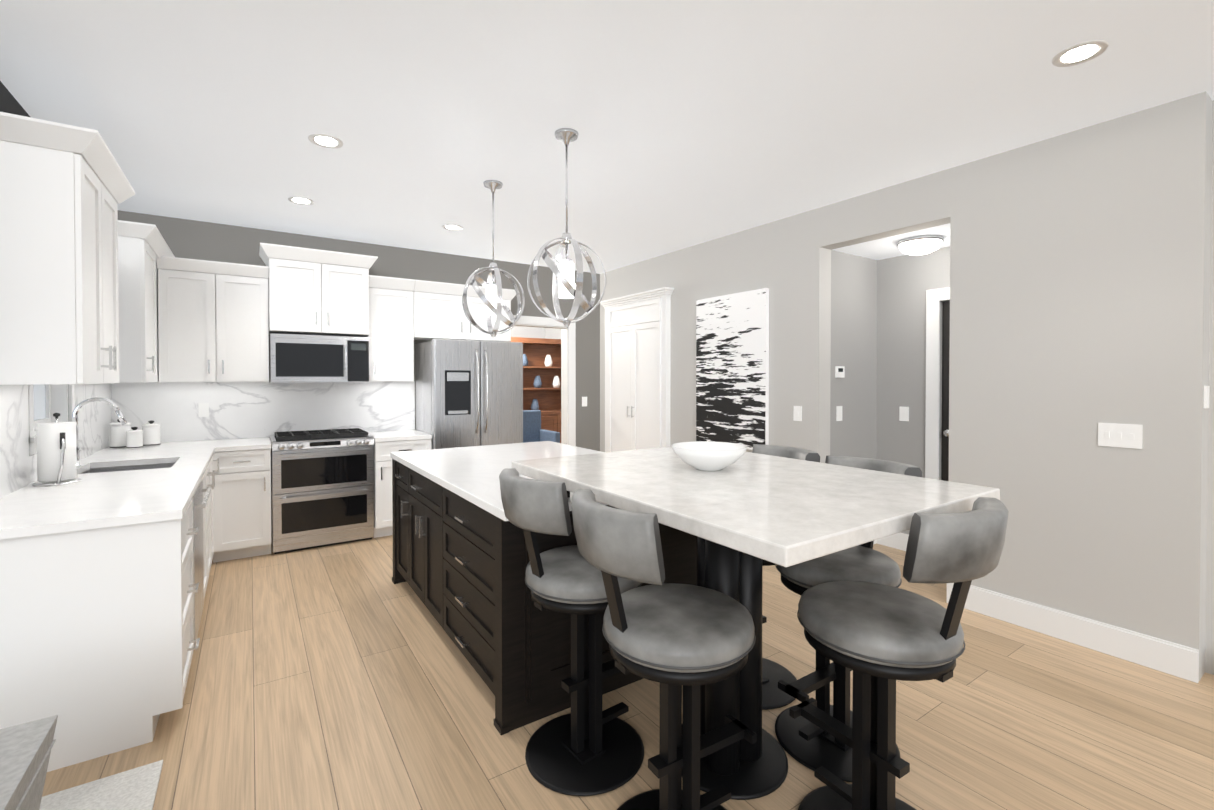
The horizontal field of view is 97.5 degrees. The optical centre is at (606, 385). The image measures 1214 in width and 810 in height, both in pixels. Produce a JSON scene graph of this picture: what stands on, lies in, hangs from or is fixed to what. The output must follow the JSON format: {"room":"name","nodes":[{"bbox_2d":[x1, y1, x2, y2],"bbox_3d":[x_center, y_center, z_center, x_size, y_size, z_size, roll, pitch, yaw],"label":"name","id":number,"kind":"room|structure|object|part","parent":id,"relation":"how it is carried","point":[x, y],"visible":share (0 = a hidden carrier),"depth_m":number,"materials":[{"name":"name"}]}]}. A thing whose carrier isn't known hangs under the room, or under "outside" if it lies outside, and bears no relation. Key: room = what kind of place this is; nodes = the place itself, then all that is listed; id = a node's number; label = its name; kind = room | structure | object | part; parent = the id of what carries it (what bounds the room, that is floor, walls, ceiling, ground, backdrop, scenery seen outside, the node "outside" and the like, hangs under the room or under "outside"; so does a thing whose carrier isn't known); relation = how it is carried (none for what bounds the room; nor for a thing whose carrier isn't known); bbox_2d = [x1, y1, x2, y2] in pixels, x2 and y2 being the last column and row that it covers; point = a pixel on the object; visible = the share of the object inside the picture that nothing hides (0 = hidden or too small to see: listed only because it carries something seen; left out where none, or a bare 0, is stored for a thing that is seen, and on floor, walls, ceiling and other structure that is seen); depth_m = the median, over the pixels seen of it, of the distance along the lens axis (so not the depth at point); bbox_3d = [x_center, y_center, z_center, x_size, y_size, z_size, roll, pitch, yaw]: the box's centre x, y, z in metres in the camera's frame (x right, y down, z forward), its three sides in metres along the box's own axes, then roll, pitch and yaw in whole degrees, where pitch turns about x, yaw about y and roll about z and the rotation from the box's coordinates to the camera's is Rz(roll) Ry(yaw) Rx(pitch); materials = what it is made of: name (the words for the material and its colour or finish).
{"room":"kitchen","nodes":[
{"label":"kitchen","id":0,"kind":"room"},
{"bbox_2d":[0,81,24,115],"bbox_3d":[-2.620,0.018,2.129,0.150,2.745,1.155,0,1,-34],"label":"wall","id":1,"kind":"structure","parent":0,"point":[9,103],"depth_m":2.45,"materials":[{"name":"grey paint"}]},
{"bbox_2d":[0,116,123,384],"bbox_3d":[-2.483,-0.512,2.369,0.348,1.009,0.730,0,1,-34],"label":"upper cabinet","id":2,"kind":"object","parent":1,"relation":"attached to","point":[94,289],"depth_m":2.12,"materials":[{"name":"white paint"}]},
{"bbox_2d":[92,465,171,472],"bbox_3d":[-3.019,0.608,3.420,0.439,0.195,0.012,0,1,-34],"label":"sink","id":3,"kind":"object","parent":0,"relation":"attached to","point":[117,466],"depth_m":3.39,"materials":[{"name":"grey metal"}]},
{"bbox_2d":[118,210,599,450],"bbox_3d":[-2.035,-0.020,5.506,4.887,2.745,0.150,0,1,-34],"label":"wall","id":4,"kind":"structure","parent":0,"point":[194,239],"depth_m":5.50,"materials":[{"name":"grey paint"}]},
{"bbox_2d":[124,224,159,382],"bbox_3d":[-3.300,-0.526,3.585,0.348,1.009,0.516,0,1,-34],"label":"upper cabinet","id":5,"kind":"object","parent":4,"relation":"attached to","point":[141,334],"depth_m":3.45,"materials":[{"name":"white paint"}]},
{"bbox_2d":[156,240,171,381],"bbox_3d":[-3.561,-0.531,4.014,0.392,1.009,0.599,0,1,-34],"label":"upper cabinet","id":6,"kind":"object","parent":4,"relation":"attached to","point":[163,309],"depth_m":4.07,"materials":[{"name":"white paint"}]},
{"bbox_2d":[168,256,271,381],"bbox_3d":[-3.224,-0.501,4.399,0.716,0.940,0.347,0,1,-34],"label":"upper cabinet","id":7,"kind":"object","parent":4,"relation":"attached to","point":[220,333],"depth_m":4.26,"materials":[{"name":"white paint"}]},
{"bbox_2d":[264,244,371,336],"bbox_3d":[-2.588,-0.805,4.780,0.765,0.689,0.417,0,1,-34],"label":"upper cabinet","id":8,"kind":"object","parent":4,"relation":"attached to","point":[311,292],"depth_m":4.59,"materials":[{"name":"white paint"}]},
{"bbox_2d":[269,333,368,382],"bbox_3d":[-2.571,-0.232,4.765,0.756,0.409,0.438,0,1,-34],"label":"microwave","id":9,"kind":"object","parent":8,"relation":"attached to","point":[295,358],"visible":1,"depth_m":4.61,"materials":[{"name":"silver metal"}]},
{"bbox_2d":[364,276,423,381],"bbox_3d":[-2.093,-0.517,5.158,0.468,0.955,0.347,0,1,-34],"label":"upper cabinet","id":10,"kind":"object","parent":4,"relation":"attached to","point":[397,305],"depth_m":5.02,"materials":[{"name":"white paint"}]},
{"bbox_2d":[424,281,511,341],"bbox_3d":[-1.534,-0.734,5.531,0.999,0.530,0.347,0,1,-34],"label":"upper cabinet","id":11,"kind":"object","parent":4,"relation":"attached to","point":[445,317],"depth_m":5.34,"materials":[{"name":"white paint"}]},
{"bbox_2d":[513,315,575,445],"bbox_3d":[-0.860,0.271,6.287,1.035,2.145,0.168,0,1,-34],"label":"door frame","id":12,"kind":"structure","parent":4,"relation":"attached to","point":[568,385],"depth_m":6.47,"materials":[{"name":"white wood"}]},
{"bbox_2d":[582,397,586,405],"bbox_3d":[-0.278,0.200,6.593,0.075,0.120,0.005,0,1,-34],"label":"switch plate","id":13,"kind":"object","parent":4,"relation":"attached to","point":[584,399],"depth_m":6.59,"materials":[{"name":"white plastic"}]},
{"bbox_2d":[511,326,544,338],"bbox_3d":[-2.618,-0.062,9.113,3.400,2.745,0.150,0,1,-34],"label":"wall","id":14,"kind":"structure","parent":0,"point":[526,332],"depth_m":9.79,"materials":[{"name":"grey paint"}]},
{"bbox_2d":[545,328,560,338],"bbox_3d":[-0.261,-0.058,8.786,0.150,2.745,3.320,0,1,-34],"label":"wall","id":15,"kind":"structure","parent":0,"point":[551,333],"depth_m":9.74,"materials":[{"name":"grey paint"}]},
{"bbox_2d":[0,0,1213,273],"bbox_3d":[0.910,-1.385,0.433,14.000,0.100,11.830,0,1,-34],"label":"ceiling","id":16,"kind":"structure","parent":0,"point":[692,122],"depth_m":2.53,"materials":[{"name":"white paint"}]},
{"bbox_2d":[288,197,314,204],"bbox_3d":[-2.273,-1.372,3.959,0.174,0.006,0.174,-1,1,-43],"label":"recessed light","id":17,"kind":"object","parent":16,"relation":"in","point":[298,200],"depth_m":3.95,"materials":[{"name":"white plastic"}]},
{"bbox_2d":[308,134,342,148],"bbox_3d":[-1.567,-1.361,2.967,0.174,0.006,0.174,0,1,11],"label":"recessed light","id":18,"kind":"object","parent":16,"relation":"in","point":[322,140],"depth_m":2.96,"materials":[{"name":"white plastic"}]},
{"bbox_2d":[442,224,462,230],"bbox_3d":[-1.350,-1.380,4.652,0.174,0.006,0.174,-1,1,-43],"label":"recessed light","id":19,"kind":"object","parent":16,"relation":"in","point":[452,227],"depth_m":4.65,"materials":[{"name":"white plastic"}]},
{"bbox_2d":[462,180,524,337],"bbox_3d":[-0.773,-0.848,3.617,0.449,1.046,0.441,0,1,-34],"label":"pendant light","id":20,"kind":"object","parent":16,"relation":"hanging from","point":[494,302],"visible":1,"depth_m":3.58,"materials":[{"name":"grey metal"}]},
{"bbox_3d":[-0.773,-0.576,3.620,0.084,0.180,0.084,0,1,-34],"label":"lamp shade","id":21,"kind":"part","parent":20,"relation":"part of","materials":[{"name":"white glass"}]},
{"bbox_2d":[527,128,606,326],"bbox_3d":[-0.219,-0.840,2.885,0.449,1.046,0.441,0,1,-34],"label":"pendant light","id":22,"kind":"object","parent":16,"relation":"hanging from","point":[562,270],"visible":1,"depth_m":2.85,"materials":[{"name":"grey metal"}]},
{"bbox_3d":[-0.219,-0.568,2.888,0.084,0.180,0.084,0,1,-34],"label":"lamp shade","id":23,"kind":"part","parent":22,"relation":"part of","materials":[{"name":"white glass"}]},
{"bbox_2d":[1051,40,1108,66],"bbox_3d":[1.928,-1.352,2.172,0.174,0.006,0.174,0,1,29],"label":"recessed light","id":24,"kind":"object","parent":16,"relation":"in","point":[1079,53],"depth_m":2.16,"materials":[{"name":"white plastic"}]},
{"bbox_2d":[42,535,1213,809],"bbox_3d":[-0.391,1.413,2.404,14.000,0.050,16.500,0,1,-34],"label":"floor","id":25,"kind":"structure","parent":0,"point":[340,677],"depth_m":2.22,"materials":[{"name":"brown wood"}]},
{"bbox_2d":[0,493,199,771],"bbox_3d":[-2.138,0.958,2.172,0.682,0.865,0.568,0,1,-34],"label":"base cabinet","id":26,"kind":"object","parent":25,"relation":"on","point":[105,564],"depth_m":1.99,"materials":[{"name":"white paint"}]},
{"bbox_2d":[0,441,215,540],"bbox_3d":[-2.784,0.497,3.134,0.688,0.034,2.958,0,1,-34],"label":"countertop","id":27,"kind":"structure","parent":26,"relation":"on","point":[125,496],"depth_m":2.38,"materials":[{"name":"white stone"}]},
{"bbox_2d":[32,413,80,486],"bbox_3d":[-2.719,0.309,2.629,0.170,0.350,0.179,0,1,-34],"label":"paper towel holder","id":28,"kind":"object","parent":27,"relation":"on","point":[56,455],"visible":1,"depth_m":2.58,"materials":[{"name":"white paper"}]},
{"bbox_2d":[72,397,127,466],"bbox_3d":[-3.060,0.274,3.210,0.262,0.407,0.091,0,1,-34],"label":"faucet","id":29,"kind":"object","parent":27,"relation":"on","point":[75,413],"depth_m":3.16,"materials":[{"name":"silver metal"}]},
{"bbox_2d":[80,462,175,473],"bbox_3d":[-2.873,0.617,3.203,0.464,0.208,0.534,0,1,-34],"label":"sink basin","id":30,"kind":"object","parent":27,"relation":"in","point":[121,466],"depth_m":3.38,"materials":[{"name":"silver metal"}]},
{"bbox_2d":[152,420,160,445],"bbox_3d":[-3.552,0.369,4.148,0.112,0.195,0.112,-1,1,-43],"label":"ceramic canister","id":31,"kind":"object","parent":27,"relation":"on","point":[156,429],"depth_m":4.13,"materials":[{"name":"white ceramic"}]},
{"bbox_2d":[39,760,162,809],"bbox_3d":[-2.187,1.408,0.162,2.920,0.012,2.380,0,1,-34],"label":"rug","id":32,"kind":"object","parent":25,"relation":"on","point":[134,788],"visible":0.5,"depth_m":1.80,"materials":[{"name":"white fabric"}]},
{"bbox_2d":[0,715,57,809],"bbox_3d":[-1.657,1.163,0.949,0.799,0.456,0.799,0,1,-34],"label":"table","id":33,"kind":"object","parent":32,"relation":"on","point":[25,750],"visible":1,"depth_m":1.36,"materials":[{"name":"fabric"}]},
{"bbox_2d":[77,449,223,562],"bbox_3d":[-3.153,0.941,3.724,0.728,0.865,0.360,0,1,-34],"label":"base cabinet","id":34,"kind":"object","parent":25,"relation":"on","point":[216,470],"depth_m":4.05,"materials":[{"name":"white paint"}]},
{"bbox_2d":[196,469,207,620],"bbox_3d":[-2.481,0.953,2.682,0.682,0.865,0.660,0,1,-34],"label":"base cabinet","id":35,"kind":"object","parent":25,"relation":"on","point":[202,488],"depth_m":3.08,"materials":[{"name":"white paint"}]},
{"bbox_2d":[208,489,211,578],"bbox_3d":[-2.870,1.058,3.259,0.678,0.641,0.850,0,1,-34],"label":"base cabinet","id":36,"kind":"object","parent":25,"relation":"on","point":[209,490],"depth_m":3.75,"materials":[{"name":"white paint"}]},
{"bbox_2d":[224,445,271,560],"bbox_3d":[-3.000,0.933,4.374,0.390,0.865,0.668,0,1,-34],"label":"base cabinet","id":37,"kind":"object","parent":25,"relation":"on","point":[247,472],"depth_m":4.16,"materials":[{"name":"white paint"}]},
{"bbox_2d":[216,437,270,448],"bbox_3d":[-2.994,0.483,4.390,0.364,0.034,0.638,0,1,-34],"label":"countertop","id":38,"kind":"structure","parent":37,"relation":"on","point":[229,442],"depth_m":4.27,"materials":[{"name":"white stone"}]},
{"bbox_2d":[270,428,373,553],"bbox_3d":[-2.508,0.888,4.684,0.756,0.948,0.665,0,1,-34],"label":"range","id":39,"kind":"object","parent":25,"relation":"on","point":[322,488],"visible":0.98,"depth_m":4.45,"materials":[{"name":"silver metal"}]},
{"bbox_2d":[373,437,431,537],"bbox_3d":[-2.003,0.925,5.067,0.487,0.865,0.628,0,1,-34],"label":"base cabinet","id":40,"kind":"object","parent":25,"relation":"on","point":[383,507],"depth_m":4.73,"materials":[{"name":"white paint"}]},
{"bbox_2d":[368,429,431,440],"bbox_3d":[-2.003,0.475,5.056,0.492,0.034,0.638,0,1,-34],"label":"countertop","id":41,"kind":"structure","parent":40,"relation":"on","point":[385,434],"depth_m":4.97,"materials":[{"name":"white stone"}]},
{"bbox_2d":[415,339,522,448],"bbox_3d":[-1.384,0.459,5.397,0.896,1.790,0.725,0,1,-34],"label":"refrigerator","id":42,"kind":"object","parent":25,"relation":"on","point":[469,393],"visible":0.42,"depth_m":5.12,"materials":[{"name":"silver metal"}]},
{"bbox_2d":[510,337,560,442],"bbox_3d":[-1.108,0.275,8.751,1.260,2.080,0.500,0,1,-34],"label":"wooden hutch","id":43,"kind":"object","parent":25,"relation":"on","point":[542,374],"visible":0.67,"depth_m":8.93,"materials":[{"name":"brown wood"}]},
{"bbox_2d":[523,410,559,442],"bbox_3d":[-1.121,0.852,7.701,0.680,0.950,0.620,0,1,-34],"label":"armchair","id":44,"kind":"object","parent":25,"relation":"on","point":[533,431],"visible":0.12,"depth_m":7.93,"materials":[{"name":"fabric"}]},
{"bbox_2d":[390,457,696,734],"bbox_3d":[-0.457,0.948,3.258,1.266,0.860,2.019,0,1,-34],"label":"kitchen island","id":45,"kind":"object","parent":25,"relation":"on","point":[461,560],"depth_m":2.36,"materials":[{"name":"brown wood"}]},
{"bbox_2d":[390,441,601,516],"bbox_3d":[-0.441,0.497,3.266,1.260,0.039,2.034,0,1,-34],"label":"island countertop","id":46,"kind":"structure","parent":45,"relation":"on","point":[474,472],"depth_m":3.30,"materials":[{"name":"white stone"}]},
{"bbox_2d":[499,468,643,795],"bbox_3d":[-0.104,0.854,2.004,0.591,1.077,0.452,-1,1,-38],"label":"bar stool","id":47,"kind":"object","parent":25,"relation":"on","point":[587,746],"visible":0.79,"depth_m":1.93,"materials":[{"name":"grey leather"}]},
{"bbox_3d":[-0.086,0.896,2.018,0.545,0.992,0.450,-1,1,-38],"label":"frame","id":48,"kind":"part","parent":47,"relation":"part of","materials":[{"name":"black metal"}]},
{"bbox_3d":[-0.084,0.702,2.018,0.452,0.090,0.452,-1,1,-38],"label":"seat","id":49,"kind":"part","parent":47,"relation":"part of","materials":[{"name":"grey leather"}]},
{"bbox_2d":[600,287,673,452],"bbox_3d":[0.303,0.164,6.027,0.121,2.365,1.243,0,1,-34],"label":"pantry cabinet","id":50,"kind":"object","parent":25,"relation":"on","point":[637,366],"visible":0.81,"depth_m":5.94,"materials":[{"name":"white paint"}]},
{"bbox_2d":[571,489,756,809],"bbox_3d":[0.190,0.859,1.584,0.591,1.077,0.452,0,1,-31],"label":"bar stool","id":51,"kind":"object","parent":25,"relation":"on","point":[671,638],"visible":1,"depth_m":1.48,"materials":[{"name":"grey leather"}]},
{"bbox_3d":[0.212,0.707,1.596,0.452,0.090,0.452,0,1,-31],"label":"seat","id":52,"kind":"part","parent":51,"relation":"part of","materials":[{"name":"grey leather"}]},
{"bbox_3d":[0.210,0.901,1.597,0.545,0.992,0.450,0,1,-31],"label":"frame","id":53,"kind":"part","parent":51,"relation":"part of","materials":[{"name":"black metal"}]},
{"bbox_2d":[511,446,999,799],"bbox_3d":[0.431,0.862,2.028,1.085,1.060,1.430,0,1,-34],"label":"bar table","id":54,"kind":"object","parent":25,"relation":"on","point":[742,517],"visible":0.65,"depth_m":1.81,"materials":[{"name":"stone"}]},
{"bbox_2d":[671,441,746,470],"bbox_3d":[0.403,0.284,2.105,0.296,0.092,0.296,0,1,-34],"label":"ceramic bowl","id":55,"kind":"object","parent":54,"relation":"on","point":[707,456],"visible":1,"depth_m":2.03,"materials":[{"name":"white ceramic"}]},
{"bbox_2d":[752,444,819,709],"bbox_3d":[0.687,0.848,2.505,0.591,1.077,0.452,0,1,-31],"label":"bar stool","id":56,"kind":"object","parent":25,"relation":"on","point":[773,695],"visible":0.15,"depth_m":2.50,"materials":[{"name":"black metal"}]},
{"bbox_3d":[0.667,0.891,2.494,0.545,0.992,0.450,0,1,-31],"label":"frame","id":57,"kind":"part","parent":56,"relation":"part of","materials":[{"name":"black metal"}]},
{"bbox_2d":[775,455,921,781],"bbox_3d":[0.915,0.853,2.094,0.591,1.077,0.452,0,1,-34],"label":"bar stool","id":58,"kind":"object","parent":25,"relation":"on","point":[805,742],"visible":0.52,"depth_m":2.01,"materials":[{"name":"black metal"}]},
{"bbox_3d":[0.896,0.895,2.081,0.545,0.992,0.450,0,1,-34],"label":"frame","id":59,"kind":"part","parent":58,"relation":"part of","materials":[{"name":"black metal"}]},
{"bbox_3d":[0.894,0.702,2.078,0.452,0.090,0.452,0,1,-34],"label":"seat","id":60,"kind":"part","parent":58,"relation":"part of","materials":[{"name":"grey leather"}]},
{"bbox_2d":[789,497,1008,809],"bbox_3d":[0.831,0.859,1.597,0.452,1.077,0.591,0,1,-32],"label":"bar stool","id":61,"kind":"object","parent":25,"relation":"on","point":[879,640],"visible":1,"depth_m":1.51,"materials":[{"name":"grey leather"}]},
{"bbox_3d":[0.819,0.901,1.617,0.450,0.992,0.545,0,1,-32],"label":"frame","id":62,"kind":"part","parent":61,"relation":"part of","materials":[{"name":"black metal"}]},
{"bbox_3d":[0.818,0.707,1.617,0.452,0.090,0.452,0,1,-32],"label":"seat","id":63,"kind":"part","parent":61,"relation":"part of","materials":[{"name":"grey leather"}]},
{"bbox_2d":[830,250,876,458],"bbox_3d":[2.071,-0.009,4.510,0.820,2.745,0.150,0,1,-34],"label":"wall","id":64,"kind":"structure","parent":0,"point":[853,393],"depth_m":4.40,"materials":[{"name":"grey paint"}]},
{"bbox_2d":[836,406,841,420],"bbox_3d":[1.872,0.226,4.285,0.075,0.120,0.005,0,1,-34],"label":"switch plate","id":65,"kind":"object","parent":64,"relation":"attached to","point":[838,408],"depth_m":4.28,"materials":[{"name":"white plastic"}]},
{"bbox_2d":[835,366,844,377],"bbox_3d":[1.874,-0.109,4.278,0.110,0.090,0.013,0,1,-34],"label":"thermostat","id":66,"kind":"object","parent":64,"relation":"attached to","point":[839,370],"depth_m":4.27,"materials":[{"name":"white plastic"}]},
{"bbox_2d":[832,223,949,259],"bbox_3d":[2.671,-1.116,3.602,0.820,0.100,2.005,0,1,-34],"label":"ceiling","id":67,"kind":"structure","parent":0,"point":[882,248],"depth_m":4.07,"materials":[{"name":"white paint"}]},
{"bbox_2d":[897,235,943,254],"bbox_3d":[2.305,-1.020,3.921,0.300,0.100,0.300,0,1,-34],"label":"hall ceiling light","id":68,"kind":"object","parent":67,"relation":"attached to","point":[921,245],"visible":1,"depth_m":3.83,"materials":[{"name":"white glass"}]},
{"bbox_2d":[600,91,1212,680],"bbox_3d":[1.400,-0.010,4.638,0.150,2.745,5.120,0,1,-34],"label":"wall","id":69,"kind":"structure","parent":0,"point":[1079,285],"depth_m":2.91,"materials":[{"name":"grey paint"}]},
{"bbox_2d":[696,288,768,449],"bbox_3d":[1.126,-0.136,4.871,0.040,1.390,0.847,0,1,-34],"label":"canvas art","id":70,"kind":"object","parent":69,"relation":"attached to","point":[732,368],"visible":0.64,"depth_m":4.81,"materials":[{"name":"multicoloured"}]},
{"bbox_2d":[793,406,801,420],"bbox_3d":[1.538,0.226,4.293,0.009,0.120,0.075,0,1,-34],"label":"switch plate","id":71,"kind":"object","parent":69,"relation":"attached to","point":[797,412],"depth_m":4.29,"materials":[{"name":"white plastic"}]},
{"bbox_2d":[947,583,1198,682],"bbox_3d":[2.459,1.306,2.929,0.015,0.152,1.077,0,1,-34],"label":"baseboard","id":72,"kind":"structure","parent":69,"relation":"attached to","point":[1171,658],"depth_m":2.80,"materials":[{"name":"white wood"}]},
{"bbox_2d":[1098,423,1142,448],"bbox_3d":[2.605,0.254,2.703,0.009,0.120,0.165,0,1,-34],"label":"switch plate","id":73,"kind":"object","parent":69,"relation":"attached to","point":[1120,435],"depth_m":2.70,"materials":[{"name":"white plastic"}]},
{"bbox_2d":[1204,386,1209,407],"bbox_3d":[2.820,0.055,2.502,0.060,0.105,0.009,0,1,-34],"label":"switch plate","id":74,"kind":"object","parent":69,"relation":"attached to","point":[1206,388],"depth_m":2.49,"materials":[{"name":"white plastic"}]},
{"bbox_2d":[876,247,949,533],"bbox_3d":[2.757,0.148,4.090,0.150,2.440,1.315,0,1,-34],"label":"wall","id":75,"kind":"structure","parent":0,"point":[905,283],"depth_m":4.39,"materials":[{"name":"grey paint"}]},
{"bbox_2d":[877,532,908,550],"bbox_3d":[2.447,1.295,4.416,0.015,0.140,0.370,0,1,-34],"label":"baseboard","id":76,"kind":"structure","parent":75,"relation":"attached to","point":[899,541],"depth_m":4.45,"materials":[{"name":"white"}]},
{"bbox_2d":[899,406,908,420],"bbox_3d":[2.455,0.235,4.397,0.009,0.120,0.075,0,1,-34],"label":"switch plate","id":77,"kind":"object","parent":75,"relation":"attached to","point":[903,411],"depth_m":4.40,"materials":[{"name":"white plastic"}]},
{"bbox_2d":[925,287,949,479],"bbox_3d":[2.828,0.309,3.836,0.018,2.125,1.000,0,1,-34],"label":"door frame","id":78,"kind":"structure","parent":75,"relation":"attached to","point":[934,297],"depth_m":4.20,"materials":[{"name":"white wood"}]},
{"bbox_2d":[942,301,949,480],"bbox_3d":[2.850,0.356,3.851,0.105,2.020,0.800,0,1,-34],"label":"hall door","id":79,"kind":"structure","parent":75,"relation":"in","point":[945,389],"depth_m":4.16,"materials":[{"name":"black wood"}]},
{"bbox_2d":[1205,100,1213,674],"bbox_3d":[3.837,0.007,3.100,2.183,2.745,0.150,0,1,-34],"label":"wall","id":80,"kind":"structure","parent":0,"point":[1209,655],"depth_m":2.55,"materials":[{"name":"grey paint"}]},
{"bbox_3d":[-3.135,0.817,2.904,0.150,1.130,0.690,0,1,-34],"label":"wall","id":81,"kind":"structure","parent":0,"visible":0},
{"bbox_2d":[28,384,74,455],"bbox_3d":[-3.121,-0.242,2.901,0.178,1.168,0.806,0,1,-34],"label":"window","id":82,"kind":"structure","parent":81,"relation":"in","point":[46,402],"depth_m":3.13,"materials":[{"name":"white glass"}]}
]}

